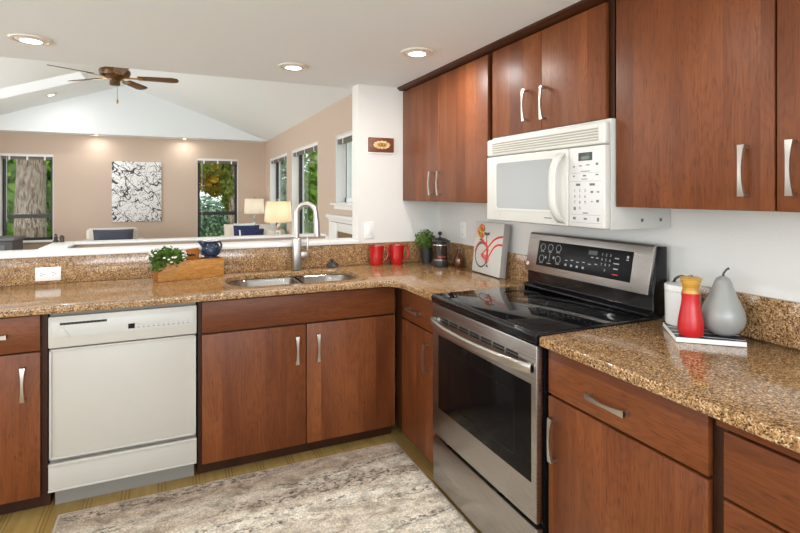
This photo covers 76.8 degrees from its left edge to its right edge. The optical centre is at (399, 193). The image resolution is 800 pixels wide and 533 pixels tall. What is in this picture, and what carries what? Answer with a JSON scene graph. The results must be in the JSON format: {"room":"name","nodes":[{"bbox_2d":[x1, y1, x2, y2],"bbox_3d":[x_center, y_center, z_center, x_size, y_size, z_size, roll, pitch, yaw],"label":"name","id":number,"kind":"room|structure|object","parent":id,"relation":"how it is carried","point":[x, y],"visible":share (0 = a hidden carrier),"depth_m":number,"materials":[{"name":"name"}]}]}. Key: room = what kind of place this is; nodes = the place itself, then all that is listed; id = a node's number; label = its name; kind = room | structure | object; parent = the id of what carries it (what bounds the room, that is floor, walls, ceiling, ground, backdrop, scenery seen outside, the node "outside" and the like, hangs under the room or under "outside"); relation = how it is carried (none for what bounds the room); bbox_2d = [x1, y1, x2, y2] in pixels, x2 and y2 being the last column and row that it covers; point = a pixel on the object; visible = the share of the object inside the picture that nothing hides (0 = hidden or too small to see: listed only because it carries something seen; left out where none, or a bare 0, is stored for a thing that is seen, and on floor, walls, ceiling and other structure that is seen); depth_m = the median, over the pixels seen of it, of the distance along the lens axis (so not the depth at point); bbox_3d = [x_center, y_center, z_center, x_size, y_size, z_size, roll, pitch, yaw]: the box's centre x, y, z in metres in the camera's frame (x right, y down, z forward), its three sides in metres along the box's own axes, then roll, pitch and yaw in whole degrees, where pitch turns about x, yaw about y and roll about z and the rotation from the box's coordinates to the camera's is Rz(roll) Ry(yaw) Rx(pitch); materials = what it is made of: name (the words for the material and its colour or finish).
{"room":"kitchen","nodes":[
{"label":"kitchen","id":0,"kind":"room"},
{"bbox_2d":[0,132,264,249],"bbox_3d":[-5.351,0.150,9.706,5.400,2.490,0.200,0,0,-24],"label":"wall","id":1,"kind":"structure","parent":0,"point":[82,165],"depth_m":9.67,"materials":[{"name":"beige paint"}]},
{"bbox_2d":[0,153,52,240],"bbox_3d":[-6.691,0.068,9.107,0.785,1.565,0.200,0,0,-24],"label":"window","id":2,"kind":"structure","parent":1,"relation":"in","point":[4,216],"depth_m":8.99,"materials":[{"name":"white paint"}]},
{"bbox_2d":[23,240,52,242],"bbox_3d":[-6.635,0.862,9.001,0.920,0.027,0.080,0,0,-24],"label":"trim","id":3,"kind":"structure","parent":1,"relation":"attached to","point":[51,240],"depth_m":9.02,"materials":[{"name":"white paint"}]},
{"bbox_2d":[112,161,160,221],"bbox_3d":[-5.046,-0.041,9.712,0.847,1.149,0.037,0,0,-24],"label":"print","id":4,"kind":"object","parent":1,"relation":"attached to","point":[136,186],"visible":1,"depth_m":9.69},
{"bbox_2d":[197,158,237,236],"bbox_3d":[-3.753,0.188,10.421,0.792,1.815,0.200,0,0,-24],"label":"window","id":5,"kind":"structure","parent":1,"relation":"in","point":[199,160],"depth_m":10.39,"materials":[{"name":"white paint"}]},
{"bbox_2d":[0,85,267,141],"bbox_3d":[-5.054,-1.553,9.346,5.150,0.944,0.100,0,0,-24],"label":"wall","id":6,"kind":"structure","parent":0,"point":[137,112],"depth_m":9.26,"materials":[{"name":"white paint"}]},
{"bbox_2d":[0,131,267,142],"bbox_3d":[-5.235,-1.114,9.446,5.400,0.062,0.370,0,0,-24],"label":"ceiling","id":7,"kind":"structure","parent":0,"point":[0,131],"depth_m":9.53,"materials":[{"name":"white paint"}]},
{"bbox_2d":[0,57,351,139],"bbox_3d":[-3.692,-1.581,6.241,5.600,1.148,7.880,0,0,-24],"label":"ceiling","id":8,"kind":"structure","parent":0,"point":[265,110],"depth_m":7.60,"materials":[{"name":"white paint"}]},
{"bbox_2d":[0,71,84,98],"bbox_3d":[-5.680,-1.559,7.489,1.690,0.638,0.680,0,0,-24],"label":"beam","id":9,"kind":"structure","parent":8,"relation":"attached to","point":[28,87],"depth_m":7.61,"materials":[{"name":"white paint"}]},
{"bbox_2d":[47,64,178,103],"bbox_3d":[-3.235,-1.488,5.812,1.276,0.907,1.293,0,0,-24],"label":"ceiling fan","id":10,"kind":"object","parent":8,"relation":"hanging from","point":[115,75],"visible":0.85,"depth_m":5.80,"materials":[{"name":"brown wood"}]},
{"bbox_2d":[70,236,324,247],"bbox_3d":[-1.285,0.856,3.355,1.680,1.078,0.375,0,0,-24],"label":"wall","id":11,"kind":"structure","parent":0,"point":[317,237],"depth_m":3.37,"materials":[{"name":"beige paint"}]},
{"bbox_2d":[39,233,325,249],"bbox_3d":[-1.296,0.309,3.339,1.725,0.014,0.425,0,0,-24],"label":"trim","id":12,"kind":"structure","parent":11,"relation":"on","point":[67,244],"depth_m":3.34,"materials":[{"name":"white paint"}]},
{"bbox_2d":[52,234,64,242],"bbox_3d":[-2.129,0.275,3.151,0.064,0.054,0.036,0,0,-24],"label":"figurine","id":13,"kind":"object","parent":12,"relation":"on","point":[55,237],"visible":1,"depth_m":3.14,"materials":[{"name":"grey plastic"}]},
{"bbox_2d":[0,392,481,532],"bbox_3d":[-2.545,1.445,3.676,5.600,0.100,13.500,0,0,-24],"label":"floor","id":14,"kind":"structure","parent":0,"point":[42,519],"depth_m":2.42,"materials":[{"name":"wood"}]},
{"bbox_2d":[0,235,25,250],"bbox_3d":[-6.530,1.045,8.019,0.830,0.700,0.678,0,0,-24],"label":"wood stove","id":15,"kind":"object","parent":14,"relation":"on","point":[12,242],"visible":0.48,"depth_m":7.95,"materials":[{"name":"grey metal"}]},
{"bbox_2d":[0,314,54,514],"bbox_3d":[-1.952,0.955,2.312,0.669,0.880,0.636,0,0,-24],"label":"base cabinet","id":16,"kind":"object","parent":14,"relation":"on","point":[24,350],"visible":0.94,"depth_m":2.16,"materials":[{"name":"brown wood"}]},
{"bbox_2d":[83,227,143,240],"bbox_3d":[-4.867,0.995,8.575,0.940,0.800,0.800,0,0,-24],"label":"armchair","id":17,"kind":"object","parent":14,"relation":"on","point":[89,234],"visible":0.24,"depth_m":8.73,"materials":[{"name":"beige fabric"}]},
{"bbox_2d":[93,229,133,239],"bbox_3d":[-4.915,0.790,8.680,0.620,0.360,0.130,0,0,-24],"label":"cushion","id":18,"kind":"object","parent":17,"relation":"on","point":[122,234],"visible":0.52,"depth_m":8.63,"materials":[{"name":"grey fabric"}]},
{"bbox_2d":[48,302,196,504],"bbox_3d":[-1.371,0.959,2.581,0.600,0.872,0.598,0,0,-24],"label":"dishwasher","id":19,"kind":"object","parent":14,"relation":"on","point":[122,381],"visible":1,"depth_m":2.31,"materials":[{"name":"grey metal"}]},
{"bbox_2d":[221,224,285,235],"bbox_3d":[-2.663,0.995,9.046,0.930,0.800,1.800,0,0,-24],"label":"sofa","id":20,"kind":"object","parent":14,"relation":"on","point":[268,229],"visible":0.09,"depth_m":8.63,"materials":[{"name":"beige fabric"}]},
{"bbox_2d":[224,224,233,235],"bbox_3d":[-3.046,0.730,9.548,0.520,0.320,0.140,0,0,-24],"label":"cushion","id":21,"kind":"object","parent":20,"relation":"on","point":[228,228],"visible":0.24,"depth_m":9.44,"materials":[{"name":"beige fabric"}]},
{"bbox_2d":[234,223,254,225],"bbox_3d":[-2.861,0.715,9.330,0.420,0.350,0.130,0,0,-44],"label":"cushion","id":22,"kind":"object","parent":20,"relation":"on","point":[244,224],"visible":0.16,"depth_m":9.30,"materials":[{"name":"white fabric"}]},
{"bbox_2d":[233,225,259,235],"bbox_3d":[-2.727,0.725,9.018,0.459,0.330,0.127,0,0,-24],"label":"cushion","id":23,"kind":"object","parent":20,"relation":"on","point":[236,228],"visible":0.3,"depth_m":8.95,"materials":[{"name":"blue fabric"}]},
{"bbox_2d":[240,228,263,235],"bbox_3d":[-2.479,0.740,8.526,0.400,0.300,0.120,0,0,-30],"label":"cushion","id":24,"kind":"object","parent":20,"relation":"on","point":[244,232],"visible":0.41,"depth_m":8.48,"materials":[{"name":"blue fabric"}]},
{"bbox_2d":[52,441,477,532],"bbox_3d":[-0.482,1.389,1.912,1.593,0.011,1.295,0,0,-24],"label":"rug","id":25,"kind":"object","parent":14,"relation":"on","point":[380,488],"visible":1,"depth_m":2.25,"materials":[{"name":"beige carpet"}]},
{"bbox_2d":[196,287,394,473],"bbox_3d":[-0.610,0.955,2.912,1.047,0.880,0.636,0,0,-24],"label":"base cabinet","id":26,"kind":"object","parent":14,"relation":"on","point":[280,375],"visible":0.93,"depth_m":2.63,"materials":[{"name":"brown wood"}]},
{"bbox_2d":[0,261,525,317],"bbox_3d":[-0.820,0.497,2.572,2.949,0.032,1.122,0,0,-24],"label":"countertop","id":27,"kind":"structure","parent":26,"relation":"on","point":[421,279],"depth_m":2.59,"materials":[{"name":"stone"}]},
{"bbox_2d":[154,256,223,281],"bbox_3d":[-1.198,0.427,2.887,0.360,0.105,0.098,0,0,-40],"label":"planter box","id":28,"kind":"object","parent":27,"relation":"on","point":[202,267],"visible":0.8,"depth_m":2.85,"materials":[{"name":"brown wood"}]},
{"bbox_2d":[147,245,186,271],"bbox_3d":[-1.281,0.378,2.788,0.206,0.185,0.157,0,0,-24],"label":"potted plant","id":29,"kind":"object","parent":28,"relation":"in","point":[161,257],"visible":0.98,"depth_m":2.75,"materials":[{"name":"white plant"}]},
{"bbox_2d":[174,248,198,260],"bbox_3d":[-1.225,0.393,2.899,0.150,0.156,0.016,0,0,-40],"label":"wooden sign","id":30,"kind":"object","parent":28,"relation":"in","point":[192,254],"visible":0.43,"depth_m":2.92,"materials":[{"name":"brown wood"}]},
{"bbox_2d":[198,239,221,258],"bbox_3d":[-1.111,0.371,2.961,0.120,0.200,0.112,0,0,-1],"label":"jug","id":31,"kind":"object","parent":28,"relation":"in","point":[211,248],"visible":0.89,"depth_m":2.92,"materials":[{"name":"blue ceramic"}]},
{"bbox_2d":[227,274,354,285],"bbox_3d":[-0.611,0.610,2.914,0.788,0.190,0.468,0,0,-24],"label":"sink","id":32,"kind":"object","parent":27,"relation":"in","point":[326,277],"visible":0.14,"depth_m":3.09,"materials":[{"name":"metal"}]},
{"bbox_2d":[292,201,319,270],"bbox_3d":[-0.583,0.264,3.175,0.182,0.433,0.077,0,0,1],"label":"faucet","id":33,"kind":"object","parent":27,"relation":"on","point":[297,254],"visible":1,"depth_m":3.15,"materials":[{"name":"silver metal"}]},
{"bbox_2d":[326,259,337,267],"bbox_3d":[-0.437,0.453,3.292,0.086,0.055,0.077,0,0,-24],"label":"stopper","id":34,"kind":"object","parent":27,"relation":"on","point":[331,264],"visible":1,"depth_m":3.27,"materials":[{"name":"grey metal"}]},
{"bbox_2d":[369,245,388,265],"bbox_3d":[-0.144,0.414,3.397,0.124,0.132,0.104,0,0,-41],"label":"mug","id":35,"kind":"object","parent":27,"relation":"on","point":[375,251],"visible":1,"depth_m":3.35,"materials":[{"name":"red ceramic"}]},
{"bbox_2d":[389,244,409,264],"bbox_3d":[-0.008,0.414,3.445,0.126,0.132,0.106,0,0,-41],"label":"mug","id":36,"kind":"object","parent":27,"relation":"on","point":[396,250],"visible":1,"depth_m":3.40,"materials":[{"name":"red ceramic"}]},
{"bbox_2d":[414,229,435,262],"bbox_3d":[0.183,0.362,3.512,0.159,0.236,0.156,0,0,-24],"label":"potted plant","id":37,"kind":"object","parent":27,"relation":"on","point":[425,242],"visible":0.99,"depth_m":3.48,"materials":[{"name":"green plant"}]},
{"bbox_2d":[432,231,449,266],"bbox_3d":[0.272,0.365,3.353,0.112,0.231,0.112,0,0,-42],"label":"press","id":38,"kind":"object","parent":27,"relation":"on","point":[439,259],"visible":1,"depth_m":3.31,"materials":[{"name":"grey glass"}]},
{"bbox_2d":[454,249,462,266],"bbox_3d":[0.393,0.421,3.323,0.062,0.118,0.062,0,0,-24],"label":"bottle","id":39,"kind":"object","parent":27,"relation":"on","point":[458,259],"visible":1,"depth_m":3.30,"materials":[{"name":"orange glass"}]},
{"bbox_2d":[472,221,509,277],"bbox_3d":[0.544,0.326,3.008,0.075,0.308,0.318,0,0,-21],"label":"print","id":40,"kind":"object","parent":27,"relation":"on","point":[491,239],"visible":1,"depth_m":2.96,"materials":[{"name":"grey"}]},
{"bbox_2d":[326,214,351,237],"bbox_3d":[-0.548,0.820,5.473,0.083,1.150,1.510,0,0,-24],"label":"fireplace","id":41,"kind":"object","parent":14,"relation":"on","point":[340,226],"visible":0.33,"depth_m":5.71,"materials":[{"name":"white paint"}]},
{"bbox_2d":[396,287,435,462],"bbox_3d":[0.341,0.955,2.766,0.634,0.880,0.518,0,0,-24],"label":"base cabinet","id":42,"kind":"object","parent":14,"relation":"on","point":[414,329],"visible":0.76,"depth_m":2.66,"materials":[{"name":"brown wood"}]},
{"bbox_2d":[430,232,666,532],"bbox_3d":[0.570,0.796,2.163,0.704,1.197,0.752,0,0,-24],"label":"range","id":43,"kind":"object","parent":14,"relation":"on","point":[491,393],"visible":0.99,"depth_m":2.01,"materials":[{"name":"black metal"}]},
{"bbox_2d":[432,286,651,344],"bbox_3d":[0.563,0.492,2.160,0.562,0.038,0.752,0,0,-24],"label":"cooktop","id":44,"kind":"object","parent":43,"relation":"in","point":[521,314],"depth_m":2.05,"materials":[{"name":"black glass"}]},
{"bbox_2d":[547,350,719,532],"bbox_3d":[0.880,0.955,1.561,0.634,0.880,0.578,0,0,-24],"label":"base cabinet","id":45,"kind":"object","parent":14,"relation":"on","point":[623,456],"visible":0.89,"depth_m":1.42,"materials":[{"name":"brown wood"}]},
{"bbox_2d":[539,319,799,453],"bbox_3d":[1.047,0.497,1.211,0.651,0.032,1.366,0,0,-24],"label":"countertop","id":46,"kind":"structure","parent":45,"relation":"on","point":[754,389],"depth_m":1.37,"materials":[{"name":"stone"}]},
{"bbox_2d":[663,321,746,346],"bbox_3d":[1.026,0.472,1.709,0.200,0.017,0.212,0,0,17],"label":"book","id":47,"kind":"object","parent":46,"relation":"on","point":[708,337],"visible":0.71,"depth_m":1.62,"materials":[{"name":"white paper"}]},
{"bbox_2d":[664,275,701,325],"bbox_3d":[1.010,0.376,1.796,0.117,0.173,0.117,0,0,-24],"label":"canister","id":48,"kind":"object","parent":47,"relation":"on","point":[672,289],"visible":0.56,"depth_m":1.77,"materials":[{"name":"white ceramic"}]},
{"bbox_2d":[677,274,703,337],"bbox_3d":[0.954,0.363,1.650,0.077,0.199,0.077,0,0,-24],"label":"pepper mill","id":49,"kind":"object","parent":47,"relation":"on","point":[690,323],"visible":1,"depth_m":1.63,"materials":[{"name":"red paint"}]},
{"bbox_2d":[701,267,746,335],"bbox_3d":[1.065,0.352,1.658,0.130,0.222,0.130,0,0,-24],"label":"pear","id":50,"kind":"object","parent":47,"relation":"on","point":[723,313],"visible":0.98,"depth_m":1.62,"materials":[{"name":"grey ceramic"}]},
{"bbox_2d":[716,419,799,532],"bbox_3d":[1.157,0.955,0.939,0.636,0.880,0.780,0,0,-24],"label":"base cabinet","id":51,"kind":"object","parent":14,"relation":"on","point":[760,477],"visible":0.78,"depth_m":1.10,"materials":[{"name":"brown wood"}]},
{"bbox_3d":[-2.922,1.089,10.190,0.450,0.613,0.450,0,0,-24],"label":"side table","id":52,"kind":"object","parent":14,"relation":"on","visible":0},
{"bbox_2d":[244,197,264,224],"bbox_3d":[-2.922,0.421,10.190,0.410,0.722,0.410,0,0,-24],"label":"table lamp","id":53,"kind":"object","parent":52,"relation":"on","point":[254,206],"visible":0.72,"depth_m":10.03,"materials":[{"name":"beige fabric"}]},
{"bbox_3d":[-1.889,1.089,7.880,0.450,0.613,0.450,0,0,-24],"label":"side table","id":54,"kind":"object","parent":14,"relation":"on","visible":0},
{"bbox_2d":[264,199,291,234],"bbox_3d":[-1.889,0.431,7.880,0.430,0.702,0.430,0,0,-24],"label":"table lamp","id":55,"kind":"object","parent":54,"relation":"on","point":[277,212],"visible":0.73,"depth_m":7.71,"materials":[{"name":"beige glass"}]},
{"bbox_2d":[0,0,580,87],"bbox_3d":[-0.965,-0.807,0.141,5.600,0.120,5.755,0,0,-24],"label":"ceiling","id":56,"kind":"structure","parent":0,"point":[343,43],"depth_m":2.33,"materials":[{"name":"white paint"}]},
{"bbox_2d":[7,33,52,45],"bbox_3d":[-1.776,-0.739,2.432,0.180,0.015,0.180,0,0,-24],"label":"recessed light","id":57,"kind":"object","parent":56,"relation":"in","point":[30,39],"visible":1,"depth_m":2.41,"materials":[{"name":"beige"}]},
{"bbox_2d":[278,62,308,70],"bbox_3d":[-0.618,-0.739,2.950,0.180,0.015,0.180,0,0,-24],"label":"recessed light","id":58,"kind":"object","parent":56,"relation":"in","point":[290,66],"visible":1,"depth_m":2.92,"materials":[{"name":"beige"}]},
{"bbox_2d":[400,47,433,57],"bbox_3d":[0.096,-0.739,2.656,0.180,0.015,0.180,0,0,-24],"label":"recessed light","id":59,"kind":"object","parent":56,"relation":"in","point":[414,52],"visible":1,"depth_m":2.63,"materials":[{"name":"beige"}]},
{"bbox_2d":[352,84,439,391],"bbox_3d":[-0.015,0.324,3.614,0.632,2.142,0.120,0,0,-24],"label":"wall","id":60,"kind":"structure","parent":0,"point":[377,111],"depth_m":3.51,"materials":[{"name":"white paint"}]},
{"bbox_2d":[364,222,373,238],"bbox_3d":[-0.202,0.249,3.458,0.073,0.116,0.011,0,0,-24],"label":"light switch","id":61,"kind":"object","parent":60,"relation":"attached to","point":[368,226],"visible":1,"depth_m":3.45,"materials":[{"name":"white plastic"}]},
{"bbox_2d":[368,137,393,153],"bbox_3d":[-0.123,-0.332,3.483,0.186,0.110,0.028,0,0,-24],"label":"wall plaque","id":62,"kind":"object","parent":60,"relation":"attached to","point":[375,145],"visible":1,"depth_m":3.48,"materials":[{"name":"brown wood"}]},
{"bbox_2d":[265,94,799,319],"bbox_3d":[-0.081,0.150,4.778,0.200,2.490,13.500,0,0,-24],"label":"wall","id":63,"kind":"structure","parent":0,"point":[760,249],"depth_m":1.93,"materials":[{"name":"white paint"}]},
{"bbox_2d":[270,153,286,226],"bbox_3d":[-2.167,0.195,9.443,0.200,1.800,1.640,0,0,-24],"label":"window","id":64,"kind":"structure","parent":63,"relation":"in","point":[274,162],"depth_m":10.15,"materials":[{"name":"white paint"}]},
{"bbox_2d":[292,141,317,233],"bbox_3d":[-1.335,0.193,7.583,0.200,1.805,1.635,0,0,-24],"label":"window","id":65,"kind":"structure","parent":63,"relation":"in","point":[297,154],"depth_m":8.29,"materials":[{"name":"white paint"}]},
{"bbox_2d":[330,203,351,209],"bbox_3d":[-0.494,0.144,5.410,0.080,0.072,1.490,0,0,-24],"label":"trim","id":66,"kind":"structure","parent":63,"relation":"attached to","point":[344,206],"depth_m":5.68,"materials":[{"name":"white paint"}]},
{"bbox_2d":[336,131,351,203],"bbox_3d":[-0.383,-0.290,5.454,0.200,0.800,1.380,0,0,-24],"label":"window","id":67,"kind":"structure","parent":63,"relation":"in","point":[343,141],"depth_m":6.05,"materials":[{"name":"white paint"}]},
{"bbox_2d":[403,53,492,202],"bbox_3d":[0.364,-0.338,3.125,0.336,0.772,1.079,0,0,-24],"label":"upper cabinet","id":68,"kind":"object","parent":63,"relation":"attached to","point":[448,117],"visible":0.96,"depth_m":2.96,"materials":[{"name":"brown wood"}]},
{"bbox_2d":[460,221,465,238],"bbox_3d":[0.429,0.245,3.383,0.008,0.116,0.073,0,0,-24],"label":"outlet","id":69,"kind":"object","parent":63,"relation":"attached to","point":[462,224],"visible":1,"depth_m":3.38,"materials":[{"name":"white plastic"}]},
{"bbox_2d":[447,242,527,281],"bbox_3d":[0.517,0.409,3.173,0.017,0.143,1.117,0,0,-24],"label":"backsplash","id":70,"kind":"structure","parent":63,"relation":"attached to","point":[516,263],"depth_m":2.90,"materials":[{"name":"stone"}]},
{"bbox_2d":[397,0,610,90],"bbox_3d":[0.755,-0.736,2.248,0.340,0.022,2.999,0,0,-24],"label":"trim","id":71,"kind":"structure","parent":63,"relation":"attached to","point":[581,6],"depth_m":2.37,"materials":[{"name":"brown wood"}]},
{"bbox_2d":[493,0,615,137],"bbox_3d":[0.744,-0.503,2.276,0.336,0.442,0.781,0,0,-24],"label":"upper cabinet","id":72,"kind":"object","parent":63,"relation":"attached to","point":[561,74],"visible":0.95,"depth_m":2.11,"materials":[{"name":"brown wood"}]},
{"bbox_2d":[487,118,670,229],"bbox_3d":[0.724,-0.071,2.231,0.408,0.412,0.754,0,0,-24],"label":"microwave","id":73,"kind":"object","parent":72,"relation":"attached to","point":[565,175],"visible":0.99,"depth_m":2.00,"materials":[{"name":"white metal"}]},
{"bbox_2d":[616,0,799,211],"bbox_3d":[1.139,-0.338,1.393,0.336,0.772,1.104,0,0,-24],"label":"upper cabinet","id":74,"kind":"object","parent":63,"relation":"attached to","point":[708,91],"visible":1,"depth_m":1.52,"materials":[{"name":"brown wood"}]},
{"bbox_2d":[701,285,799,349],"bbox_3d":[1.338,0.409,1.338,0.017,0.143,1.360,0,0,-24],"label":"backsplash","id":75,"kind":"structure","parent":63,"relation":"attached to","point":[772,320],"depth_m":1.63,"materials":[{"name":"stone"}]},
{"bbox_3d":[-2.389,0.866,2.552,4.568,1.058,0.120,0,0,-24],"label":"wall","id":76,"kind":"structure","parent":0,"visible":0},
{"bbox_2d":[0,238,358,258],"bbox_3d":[-2.391,0.324,2.555,4.566,0.027,0.183,0,0,-24],"label":"trim","id":77,"kind":"structure","parent":76,"relation":"attached to","point":[7,254],"depth_m":2.91,"materials":[{"name":"white paint"}]},
{"bbox_2d":[0,241,432,286],"bbox_3d":[-1.054,0.409,3.073,2.930,0.143,0.017,0,0,-24],"label":"backsplash","id":78,"kind":"structure","parent":76,"relation":"attached to","point":[14,271],"depth_m":2.89,"materials":[{"name":"stone"}]},
{"bbox_2d":[35,267,60,280],"bbox_3d":[-1.873,0.428,2.692,0.116,0.073,0.008,0,0,-24],"label":"outlet","id":79,"kind":"object","parent":78,"relation":"attached to","point":[42,273],"visible":1,"depth_m":2.69,"materials":[{"name":"white plastic"}]},
{"bbox_2d":[38,271,45,277],"bbox_3d":[-1.897,0.428,2.679,0.032,0.034,0.002,0,0,-24],"label":"socket","id":80,"kind":"object","parent":79,"relation":"attached to","point":[41,274],"depth_m":2.68,"materials":[{"name":"white plastic"}]},
{"bbox_2d":[51,270,57,276],"bbox_3d":[-1.847,0.428,2.701,0.032,0.034,0.002,0,0,-24],"label":"socket","id":81,"kind":"object","parent":79,"relation":"attached to","point":[54,273],"depth_m":2.70,"materials":[{"name":"white plastic"}]},
{"label":"outside","id":82,"kind":"structure","parent":0,"visible":0},
{"bbox_2d":[205,223,309,236],"bbox_3d":[-8.684,2.795,28.673,56.000,0.200,37.050,0,0,-24],"label":"ground","id":83,"kind":"structure","parent":82,"point":[282,223],"depth_m":34.24,"materials":[{"name":"green plant"}]},
{"bbox_2d":[7,157,50,236],"bbox_3d":[-11.391,-1.809,14.465,3.979,9.017,2.412,0,0,-24],"label":"tree","id":84,"kind":"object","parent":83,"relation":"on","point":[11,164],"visible":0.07,"depth_m":13.92,"materials":[{"name":"green plant"}]},
{"bbox_2d":[14,158,46,236],"bbox_3d":[-8.539,-1.812,12.797,1.394,9.022,2.375,0,0,34],"label":"tree","id":85,"kind":"object","parent":83,"relation":"on","point":[30,183],"visible":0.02,"depth_m":11.70,"materials":[{"name":"brown plant"}]},
{"bbox_2d":[200,164,221,197],"bbox_3d":[-6.142,-1.309,16.979,1.583,8.013,1.494,0,0,18],"label":"tree","id":86,"kind":"object","parent":83,"relation":"on","point":[210,184],"visible":0.21,"depth_m":16.54,"materials":[{"name":"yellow plant"}]},
{"bbox_2d":[200,183,227,236],"bbox_3d":[-8.895,0.690,23.105,4.451,4.014,1.762,0,0,-24],"label":"tree","id":87,"kind":"object","parent":83,"relation":"on","point":[213,224],"visible":0.27,"depth_m":22.84,"materials":[{"name":"green plant"}]},
{"bbox_2d":[200,162,233,223],"bbox_3d":[-5.952,-1.309,14.488,3.016,8.012,1.951,0,0,-24],"label":"tree","id":88,"kind":"object","parent":83,"relation":"on","point":[226,180],"visible":0.12,"depth_m":14.68,"materials":[{"name":"green plant"}]},
{"bbox_2d":[280,160,308,233],"bbox_3d":[-5.167,-1.315,21.521,2.719,8.026,2.852,0,0,-24],"label":"tree","id":89,"kind":"object","parent":83,"relation":"on","point":[283,164],"visible":0.07,"depth_m":20.62,"materials":[{"name":"green plant"}]},
{"bbox_2d":[304,150,317,233],"bbox_3d":[-2.302,-0.305,14.376,1.147,6.003,1.876,0,0,-13],"label":"tree","id":90,"kind":"object","parent":83,"relation":"on","point":[311,176],"visible":0.2,"depth_m":13.96,"materials":[{"name":"green plant"}]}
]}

